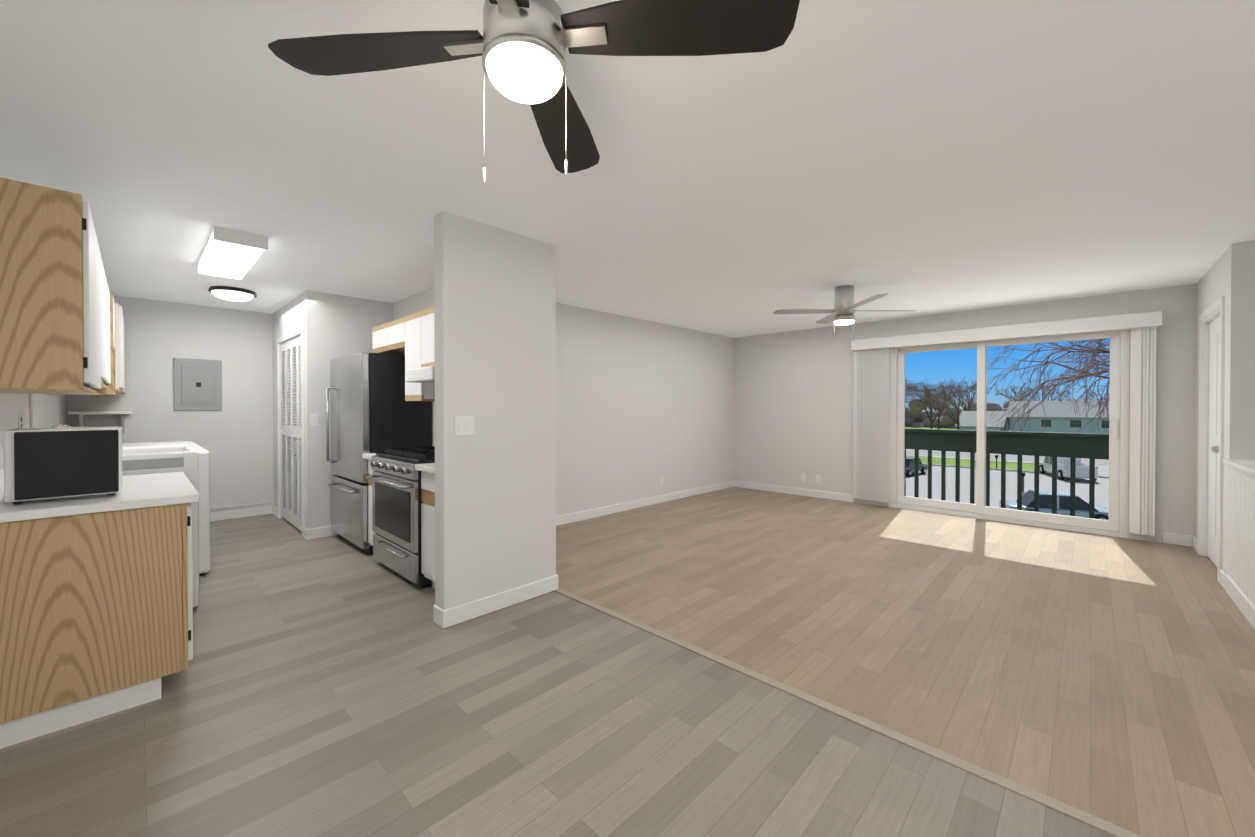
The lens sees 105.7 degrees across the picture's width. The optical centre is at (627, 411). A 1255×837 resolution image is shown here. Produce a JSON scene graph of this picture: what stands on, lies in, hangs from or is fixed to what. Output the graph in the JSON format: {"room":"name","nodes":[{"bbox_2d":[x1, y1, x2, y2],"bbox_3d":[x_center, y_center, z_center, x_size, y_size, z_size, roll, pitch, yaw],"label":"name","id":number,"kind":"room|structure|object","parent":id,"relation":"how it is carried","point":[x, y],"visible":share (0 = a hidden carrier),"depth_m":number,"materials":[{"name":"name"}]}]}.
{"room":"empty apartment living area","nodes":[
{"label":"empty apartment living area","id":0,"kind":"room"},
{"bbox_2d":[0,487,1254,836],"bbox_3d":[0.324,1.322,4.069,9.420,0.125,7.470,0,1,44],"label":"floor","id":1,"kind":"structure","parent":0,"point":[734,661],"depth_m":2.13,"materials":[{"name":"brown wood"}]},
{"bbox_2d":[0,466,199,748],"bbox_3d":[-2.603,0.777,2.338,1.115,1.000,0.672,0,1,44],"label":"base cabinet","id":2,"kind":"object","parent":1,"relation":"on","point":[96,610],"visible":0.92,"depth_m":1.97,"materials":[{"name":"brown wood"}]},
{"bbox_2d":[3,427,121,503],"bbox_3d":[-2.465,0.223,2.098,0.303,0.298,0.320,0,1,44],"label":"microwave","id":3,"kind":"object","parent":2,"relation":"on","point":[44,463],"visible":1,"depth_m":1.99,"materials":[{"name":"white"}]},
{"bbox_2d":[50,424,198,607],"bbox_3d":[-3.261,0.674,3.041,0.752,1.196,0.727,0,1,44],"label":"utility sink","id":4,"kind":"object","parent":1,"relation":"on","point":[157,459],"visible":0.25,"depth_m":3.01,"materials":[{"name":"white"}]},
{"bbox_2d":[122,441,198,447],"bbox_3d":[-4.302,0.698,4.139,0.710,1.130,0.837,0,1,44],"label":"dryer","id":5,"kind":"object","parent":1,"relation":"on","point":[146,444],"visible":0.08,"depth_m":4.17,"materials":[{"name":"white metal"}]},
{"bbox_2d":[189,445,210,575],"bbox_3d":[-3.770,0.702,3.624,0.710,1.130,0.837,0,1,44],"label":"washer","id":6,"kind":"object","parent":1,"relation":"on","point":[204,520],"visible":0.21,"depth_m":3.65,"materials":[{"name":"white metal"}]},
{"bbox_2d":[362,453,375,545],"bbox_3d":[-1.995,0.813,4.254,0.235,0.900,0.616,0,1,44],"label":"base cabinet","id":7,"kind":"object","parent":1,"relation":"on","point":[370,470],"visible":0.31,"depth_m":4.10,"materials":[{"name":"white wood"}]},
{"bbox_2d":[326,352,431,555],"bbox_3d":[-2.449,0.370,4.644,0.955,1.780,0.682,0,1,44],"label":"fridge","id":8,"kind":"object","parent":1,"relation":"on","point":[372,410],"visible":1,"depth_m":4.31,"materials":[{"name":"silver metal"}]},
{"bbox_2d":[366,446,434,587],"bbox_3d":[-1.617,0.788,3.842,0.870,0.954,0.682,0,1,44],"label":"gas range","id":9,"kind":"object","parent":1,"relation":"on","point":[395,477],"visible":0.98,"depth_m":3.56,"materials":[{"name":"silver metal"}]},
{"bbox_2d":[415,463,434,588],"bbox_3d":[-1.083,0.819,3.370,0.545,0.900,0.616,0,1,44],"label":"base cabinet","id":10,"kind":"object","parent":1,"relation":"on","point":[427,470],"visible":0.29,"depth_m":3.29,"materials":[{"name":"white wood"}]},
{"bbox_2d":[0,211,1254,609],"bbox_3d":[0.347,0.038,4.155,9.320,2.450,7.640,0,1,44],"label":"wall","id":11,"kind":"structure","parent":0,"point":[570,409],"depth_m":4.99,"materials":[{"name":"white paint"}]},
{"bbox_2d":[19,413,21,427],"bbox_3d":[-3.543,0.066,2.777,0.072,0.115,0.007,0,1,44],"label":"electrical outlet plate","id":12,"kind":"object","parent":11,"relation":"attached to","point":[20,414],"depth_m":2.76,"materials":[{"name":"white plastic"}]},
{"bbox_2d":[0,177,99,392],"bbox_3d":[-2.501,-0.495,1.997,0.475,0.780,0.338,0,1,44],"label":"upper cabinet","id":13,"kind":"object","parent":11,"relation":"attached to","point":[61,324],"depth_m":1.88,"materials":[{"name":"brown wood"}]},
{"bbox_2d":[30,393,131,433],"bbox_3d":[-4.497,0.567,4.006,2.328,1.395,0.437,0,1,44],"label":"shelf","id":14,"kind":"object","parent":11,"relation":"attached to","point":[44,410],"visible":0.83,"depth_m":3.57,"materials":[{"name":"white"}]},
{"bbox_2d":[100,254,103,392],"bbox_3d":[-2.835,-0.497,2.320,0.455,0.780,0.338,0,1,44],"label":"door","id":15,"kind":"structure","parent":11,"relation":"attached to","point":[101,263],"depth_m":2.72,"materials":[{"name":"white wood"}]},
{"bbox_2d":[104,271,107,384],"bbox_3d":[-3.165,-0.537,2.640,0.465,0.705,0.338,0,1,44],"label":"upper cabinet","id":16,"kind":"object","parent":11,"relation":"attached to","point":[105,281],"depth_m":3.07,"materials":[{"name":"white wood"}]},
{"bbox_2d":[104,292,115,388],"bbox_3d":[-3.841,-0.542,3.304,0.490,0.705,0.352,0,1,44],"label":"upper cabinet","id":17,"kind":"object","parent":11,"relation":"attached to","point":[113,386],"depth_m":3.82,"materials":[{"name":"brown wood"}]},
{"bbox_2d":[108,288,111,384],"bbox_3d":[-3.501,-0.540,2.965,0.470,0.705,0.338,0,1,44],"label":"upper cabinet","id":18,"kind":"object","parent":11,"relation":"attached to","point":[109,293],"depth_m":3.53,"materials":[{"name":"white wood"}]},
{"bbox_2d":[104,303,123,392],"bbox_3d":[-4.496,-0.542,3.965,0.470,0.715,0.390,0,1,44],"label":"upper cabinet","id":19,"kind":"object","parent":11,"relation":"attached to","point":[119,314],"depth_m":3.95,"materials":[{"name":"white wood"}]},
{"bbox_2d":[124,344,124,392],"bbox_3d":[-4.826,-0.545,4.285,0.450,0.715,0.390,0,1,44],"label":"upper cabinet","id":20,"kind":"object","parent":11,"relation":"attached to","point":[124,344],"depth_m":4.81,"materials":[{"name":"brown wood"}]},
{"bbox_2d":[174,358,221,409],"bbox_3d":[-4.808,-0.300,5.329,0.033,0.570,0.400,0,1,44],"label":"electrical panel","id":21,"kind":"object","parent":11,"relation":"attached to","point":[197,384],"visible":1,"depth_m":5.32,"materials":[{"name":"grey metal"}]},
{"bbox_2d":[210,501,277,521],"bbox_3d":[-4.904,1.176,5.239,0.038,0.158,1.640,0,1,44],"label":"baseboard","id":22,"kind":"structure","parent":11,"relation":"attached to","point":[271,509],"depth_m":5.62,"materials":[{"name":"white wood"}]},
{"bbox_2d":[277,326,303,536],"bbox_3d":[-3.671,0.201,5.204,1.230,2.110,0.060,0,1,44],"label":"bifold door","id":23,"kind":"structure","parent":11,"relation":"attached to","point":[292,381],"depth_m":5.20,"materials":[{"name":"white wood"}]},
{"bbox_2d":[310,414,318,425],"bbox_3d":[-3.097,0.079,4.701,0.011,0.120,0.075,0,1,44],"label":"switch plate","id":24,"kind":"object","parent":11,"relation":"attached to","point":[314,418],"depth_m":4.70,"materials":[{"name":"white plastic"}]},
{"bbox_2d":[303,526,337,539],"bbox_3d":[-2.860,1.204,4.955,0.018,0.105,0.824,0,1,44],"label":"baseboard","id":25,"kind":"structure","parent":11,"relation":"attached to","point":[326,531],"depth_m":4.73,"materials":[{"name":"white wood"}]},
{"bbox_2d":[372,324,403,354],"bbox_3d":[-2.236,-0.701,4.655,0.404,0.241,0.358,0,1,44],"label":"upper cabinet","id":26,"kind":"object","parent":11,"relation":"attached to","point":[378,331],"depth_m":4.55,"materials":[{"name":"white wood"}]},
{"bbox_2d":[384,317,403,350],"bbox_3d":[-1.945,-0.699,4.374,0.405,0.241,0.358,0,1,44],"label":"upper cabinet","id":27,"kind":"object","parent":11,"relation":"attached to","point":[393,330],"depth_m":4.28,"materials":[{"name":"white wood"}]},
{"bbox_2d":[404,312,434,400],"bbox_3d":[-1.677,-0.462,4.116,0.341,0.711,0.358,0,1,44],"label":"upper cabinet","id":28,"kind":"object","parent":11,"relation":"attached to","point":[410,338],"depth_m":3.94,"materials":[{"name":"white wood"}]},
{"bbox_2d":[420,307,434,370],"bbox_3d":[-1.365,-0.585,3.813,0.527,0.461,0.358,0,1,44],"label":"upper cabinet","id":29,"kind":"object","parent":11,"relation":"attached to","point":[427,361],"depth_m":3.78,"materials":[{"name":"white wood"}]},
{"bbox_2d":[454,416,473,435],"bbox_3d":[-0.988,0.089,2.883,0.011,0.120,0.125,0,1,44],"label":"switch plate","id":30,"kind":"object","parent":11,"relation":"attached to","point":[463,425],"depth_m":2.88,"materials":[{"name":"white plastic"}]},
{"bbox_2d":[438,574,557,628],"bbox_3d":[-0.797,1.219,3.090,0.018,0.105,0.834,0,1,44],"label":"baseboard","id":31,"kind":"structure","parent":11,"relation":"attached to","point":[446,618],"depth_m":3.03,"materials":[{"name":"white wood"}]},
{"bbox_2d":[556,480,733,525],"bbox_3d":[0.099,1.196,6.123,0.018,0.105,4.770,0,1,44],"label":"baseboard","id":32,"kind":"structure","parent":11,"relation":"attached to","point":[597,512],"depth_m":6.13,"materials":[{"name":"white wood"}]},
{"bbox_2d":[734,480,853,501],"bbox_3d":[2.440,1.188,7.166,1.850,0.105,0.014,0,1,44],"label":"baseboard","id":33,"kind":"structure","parent":11,"relation":"attached to","point":[757,486],"depth_m":7.08,"materials":[{"name":"white wood"}]},
{"bbox_2d":[801,473,805,481],"bbox_3d":[2.596,0.972,7.017,0.072,0.116,0.007,0,1,44],"label":"electrical outlet plate","id":34,"kind":"object","parent":11,"relation":"attached to","point":[803,476],"depth_m":7.01,"materials":[{"name":"white plastic"}]},
{"bbox_2d":[816,475,820,482],"bbox_3d":[2.754,0.973,6.864,0.072,0.116,0.007,0,1,44],"label":"electrical outlet plate","id":35,"kind":"object","parent":11,"relation":"attached to","point":[818,478],"depth_m":6.86,"materials":[{"name":"white plastic"}]},
{"bbox_2d":[853,348,888,502],"bbox_3d":[3.233,0.176,6.309,0.438,1.997,0.049,0,1,44],"label":"vertical blinds","id":36,"kind":"object","parent":11,"relation":"attached to","point":[871,424],"depth_m":6.30,"materials":[{"name":"white plastic"}]},
{"bbox_2d":[851,311,1162,350],"bbox_3d":[4.061,-0.887,5.482,2.800,0.140,0.124,0,1,44],"label":"valance","id":37,"kind":"object","parent":11,"relation":"attached to","point":[1105,323],"visible":0.94,"depth_m":5.18,"materials":[{"name":"white"}]},
{"bbox_2d":[888,330,1128,537],"bbox_3d":[4.245,0.168,5.523,2.160,2.170,0.172,0,1,44],"label":"door","id":38,"kind":"structure","parent":11,"relation":"in","point":[1115,524],"depth_m":5.39,"materials":[{"name":"white"}]},
{"bbox_2d":[1129,327,1156,535],"bbox_3d":[4.990,0.189,4.609,0.169,1.998,0.049,0,1,44],"label":"vertical blinds","id":39,"kind":"object","parent":11,"relation":"attached to","point":[1143,340],"depth_m":4.60,"materials":[{"name":"white plastic"}]},
{"bbox_2d":[1186,535,1196,551],"bbox_3d":[5.185,1.209,4.343,0.018,0.105,0.250,0,1,44],"label":"baseboard","id":40,"kind":"structure","parent":11,"relation":"attached to","point":[1189,543],"depth_m":4.43,"materials":[{"name":"white wood"}]},
{"bbox_2d":[1197,296,1224,582],"bbox_3d":[4.766,0.206,3.845,0.138,2.120,1.000,0,1,44],"label":"door","id":41,"kind":"structure","parent":11,"relation":"attached to","point":[1210,435],"depth_m":4.01,"materials":[{"name":"white wood"}]},
{"bbox_2d":[0,0,1254,337],"bbox_3d":[0.318,-1.237,4.173,9.240,0.100,7.640,0,1,44],"label":"ceiling","id":42,"kind":"structure","parent":0,"point":[930,156],"depth_m":2.17,"materials":[{"name":"white paint"}]},
{"bbox_2d":[208,286,256,301],"bbox_3d":[-3.869,-1.155,4.665,0.370,0.134,0.370,0,1,44],"label":"dome ceiling light","id":43,"kind":"object","parent":42,"relation":"attached to","point":[228,293],"visible":0.88,"depth_m":4.57,"materials":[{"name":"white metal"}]},
{"bbox_2d":[198,226,267,280],"bbox_3d":[-2.924,-1.138,3.499,1.120,0.086,0.280,0,1,44],"label":"fluorescent ceiling light","id":44,"kind":"object","parent":42,"relation":"attached to","point":[231,254],"visible":1,"depth_m":3.30,"materials":[{"name":"white plastic"}]},
{"bbox_2d":[268,0,799,182],"bbox_3d":[-0.250,-0.861,1.159,0.982,0.604,0.982,0,1,-38],"label":"ceiling fan","id":45,"kind":"object","parent":42,"relation":"hanging from","point":[519,46],"visible":1,"depth_m":1.14,"materials":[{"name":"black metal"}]},
{"bbox_2d":[773,285,915,347],"bbox_3d":[2.075,-0.897,4.568,1.033,0.584,1.026,0,1,44],"label":"room ceiling fan","id":46,"kind":"object","parent":42,"relation":"hanging from","point":[843,310],"visible":1,"depth_m":4.50,"materials":[{"name":"silver metal"}]},
{"bbox_2d":[1223,459,1254,629],"bbox_3d":[3.391,0.809,2.410,0.150,0.935,2.580,0,1,44],"label":"half wall","id":47,"kind":"structure","parent":0,"point":[1240,582],"depth_m":3.05,"materials":[{"name":"white paint"}]},
{"label":"outside","id":48,"kind":"structure","parent":0,"visible":0},
{"bbox_2d":[905,417,1108,507],"bbox_3d":[148.618,4.808,153.365,520.000,0.650,412.970,0,1,44],"label":"ground","id":49,"kind":"structure","parent":48,"point":[1082,486],"depth_m":38.43,"materials":[{"name":"grey asphalt"}]},
{"bbox_2d":[905,380,923,407],"bbox_3d":[45.779,-1.013,82.757,9.607,12.362,11.154,0,1,44],"label":"tree","id":50,"kind":"object","parent":49,"relation":"on","point":[909,388],"depth_m":81.50,"materials":[{"name":"brown plant"}]},
{"bbox_2d":[906,457,927,476],"bbox_3d":[24.178,4.747,41.370,4.505,1.430,1.990,0,1,-36],"label":"sedan","id":51,"kind":"object","parent":49,"relation":"on","point":[910,466],"depth_m":40.56,"materials":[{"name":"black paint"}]},
{"bbox_2d":[905,377,973,428],"bbox_3d":[51.271,-0.332,79.648,11.671,11.046,8.990,0,1,44],"label":"tree","id":52,"kind":"object","parent":49,"relation":"on","point":[925,388],"depth_m":79.65,"materials":[{"name":"brown plant"}]},
{"bbox_2d":[922,382,960,428],"bbox_3d":[78.985,-1.362,118.796,9.740,12.514,12.277,0,1,44],"label":"tree","id":53,"kind":"object","parent":49,"relation":"on","point":[939,409],"depth_m":119.08,"materials":[{"name":"brown plant"}]},
{"bbox_2d":[918,379,976,429],"bbox_3d":[52.063,-0.223,77.142,9.411,10.867,12.362,0,1,44],"label":"tree","id":54,"kind":"object","parent":49,"relation":"on","point":[945,406],"depth_m":76.62,"materials":[{"name":"brown plant"}]},
{"bbox_2d":[940,380,991,410],"bbox_3d":[76.181,-1.164,107.709,10.448,12.286,7.648,0,1,44],"label":"tree","id":55,"kind":"object","parent":49,"relation":"on","point":[971,398],"depth_m":106.26,"materials":[{"name":"brown plant"}]},
{"bbox_2d":[955,411,1009,430],"bbox_3d":[60.809,2.541,81.056,6.400,5.280,12.000,0,1,44],"label":"house","id":56,"kind":"structure","parent":49,"relation":"on","point":[968,420],"depth_m":78.50,"materials":[{"name":"white"}]},
{"bbox_2d":[905,398,1076,428],"bbox_3d":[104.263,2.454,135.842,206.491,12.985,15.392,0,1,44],"label":"tree","id":57,"kind":"object","parent":49,"relation":"on","point":[920,419],"depth_m":142.18,"materials":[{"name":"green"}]},
{"bbox_2d":[994,383,1037,400],"bbox_3d":[87.347,-0.901,106.915,7.899,11.772,10.934,0,1,44],"label":"tree","id":58,"kind":"object","parent":49,"relation":"on","point":[1020,391],"depth_m":107.03,"materials":[{"name":"brown plant"}]},
{"bbox_2d":[1022,472,1024,491],"bbox_3d":[27.289,4.871,32.795,0.200,1.350,0.500,0,1,44],"label":"mailbox","id":59,"kind":"object","parent":49,"relation":"on","point":[1023,473],"depth_m":32.75,"materials":[{"name":"brown metal"}]},
{"bbox_2d":[1011,382,1071,400],"bbox_3d":[79.051,-0.399,90.998,9.860,11.007,10.463,0,1,44],"label":"tree","id":60,"kind":"object","parent":49,"relation":"on","point":[1043,392],"depth_m":90.55,"materials":[{"name":"brown plant"}]},
{"bbox_2d":[975,338,1109,432],"bbox_3d":[26.985,-1.223,23.420,16.251,13.680,13.953,0,1,44],"label":"tree","id":61,"kind":"object","parent":49,"relation":"on","point":[1095,350],"depth_m":26.10,"materials":[{"name":"brown plant"}]},
{"bbox_2d":[999,489,1108,519],"bbox_3d":[22.053,4.875,24.364,4.505,1.430,1.990,0,0,24],"label":"car","id":62,"kind":"object","parent":49,"relation":"on","point":[1045,500],"depth_m":23.80,"materials":[{"name":"blue paint"}]},
{"bbox_2d":[1006,400,1108,433],"bbox_3d":[72.322,1.767,70.946,24.000,6.980,10.500,0,1,44],"label":"house","id":63,"kind":"structure","parent":49,"relation":"on","point":[1063,415],"depth_m":72.41,"materials":[{"name":"blue"}]},
{"bbox_2d":[1039,456,1097,479],"bbox_3d":[36.654,4.549,39.735,2.190,1.850,5.605,0,0,24],"label":"pickup","id":64,"kind":"object","parent":49,"relation":"on","point":[1063,464],"depth_m":38.51,"materials":[{"name":"white paint"}]},
{"bbox_2d":[1080,388,1108,399],"bbox_3d":[93.760,-1.155,91.854,10.313,12.506,11.141,0,1,44],"label":"tree","id":65,"kind":"object","parent":49,"relation":"on","point":[1096,394],"depth_m":92.48,"materials":[{"name":"brown plant"}]},
{"bbox_3d":[4.710,1.558,6.143,4.800,0.380,1.270,0,1,44],"label":"floor","id":66,"kind":"structure","parent":0,"visible":0},
{"bbox_2d":[904,428,1108,517],"bbox_3d":[5.152,0.998,6.595,4.940,1.455,0.200,0,1,44],"label":"balcony railing","id":67,"kind":"object","parent":66,"relation":"on","point":[1079,443],"depth_m":6.45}
]}

